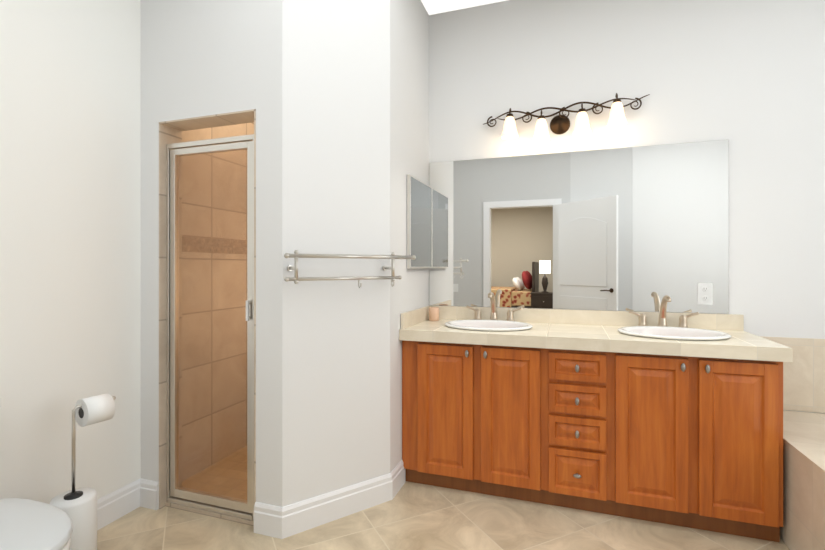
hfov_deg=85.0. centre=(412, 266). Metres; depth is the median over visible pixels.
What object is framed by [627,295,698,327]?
faucet
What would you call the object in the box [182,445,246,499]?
shower floor
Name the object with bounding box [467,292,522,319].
faucet
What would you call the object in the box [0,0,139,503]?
wall
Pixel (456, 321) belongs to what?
sink
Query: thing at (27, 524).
toilet
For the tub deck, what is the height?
0.506 m
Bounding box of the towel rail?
[284,250,415,287]
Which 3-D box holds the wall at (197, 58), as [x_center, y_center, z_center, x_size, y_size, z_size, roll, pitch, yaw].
[-1.081,-0.250,2.352,0.740,3.040,0.140,0,0,19]
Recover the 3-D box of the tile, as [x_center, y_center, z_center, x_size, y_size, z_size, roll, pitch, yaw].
[2.645,0.590,2.293,1.620,0.400,0.008,0,0,19]
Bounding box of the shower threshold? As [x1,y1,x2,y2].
[165,501,253,525]
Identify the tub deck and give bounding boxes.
[780,410,824,549]
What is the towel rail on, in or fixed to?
attached to the wall at (342, 119)
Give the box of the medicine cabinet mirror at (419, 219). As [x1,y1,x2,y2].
[407,174,431,268]
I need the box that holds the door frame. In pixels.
[159,109,255,508]
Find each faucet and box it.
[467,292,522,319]
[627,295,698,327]
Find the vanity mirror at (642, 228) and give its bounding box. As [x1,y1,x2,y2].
[429,139,728,313]
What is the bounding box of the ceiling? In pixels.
[421,0,506,14]
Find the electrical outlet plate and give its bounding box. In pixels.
[697,283,712,304]
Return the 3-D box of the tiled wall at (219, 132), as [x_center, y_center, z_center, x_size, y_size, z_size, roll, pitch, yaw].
[-0.700,0.020,2.869,1.126,2.500,1.085,0,0,19]
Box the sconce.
[484,93,649,141]
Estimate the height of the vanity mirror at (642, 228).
0.998 m
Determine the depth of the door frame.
2.37 m
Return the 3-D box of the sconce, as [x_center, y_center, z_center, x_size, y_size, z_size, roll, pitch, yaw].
[0.928,-0.925,2.804,1.001,0.249,0.152,0,0,19]
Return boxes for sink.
[435,316,534,331]
[615,324,746,339]
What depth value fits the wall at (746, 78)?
2.64 m
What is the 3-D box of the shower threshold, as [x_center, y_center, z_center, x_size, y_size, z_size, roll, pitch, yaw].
[-1.017,1.259,2.341,0.594,0.022,0.100,0,0,19]
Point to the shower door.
(215, 502)
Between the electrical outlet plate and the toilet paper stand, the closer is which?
the toilet paper stand
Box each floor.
[97,481,789,549]
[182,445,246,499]
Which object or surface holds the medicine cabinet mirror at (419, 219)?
attached to the wall at (342, 119)
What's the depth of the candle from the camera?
2.99 m
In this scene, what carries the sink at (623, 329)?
in the bathroom vanity
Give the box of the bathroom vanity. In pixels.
[399,316,792,541]
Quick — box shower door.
[167,134,253,519]
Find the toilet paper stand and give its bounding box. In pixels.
[49,393,115,549]
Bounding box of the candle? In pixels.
[429,307,438,320]
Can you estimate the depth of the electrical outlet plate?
2.61 m
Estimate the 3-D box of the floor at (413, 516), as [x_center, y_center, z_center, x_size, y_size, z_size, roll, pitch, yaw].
[0.611,1.300,1.096,4.955,0.060,3.790,0,0,19]
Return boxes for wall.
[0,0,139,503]
[140,0,255,481]
[182,122,253,480]
[256,0,428,506]
[429,0,824,413]
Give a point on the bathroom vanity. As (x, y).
(665, 417)
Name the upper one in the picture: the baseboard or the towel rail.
the towel rail
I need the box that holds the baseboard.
[97,460,405,538]
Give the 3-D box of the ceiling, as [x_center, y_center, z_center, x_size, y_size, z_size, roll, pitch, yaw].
[0.611,-1.810,1.096,4.955,0.080,3.790,0,0,19]
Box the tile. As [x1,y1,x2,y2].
[760,336,824,412]
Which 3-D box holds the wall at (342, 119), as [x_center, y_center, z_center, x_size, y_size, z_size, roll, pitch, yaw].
[-0.319,-0.250,2.664,0.500,3.040,1.225,0,0,19]

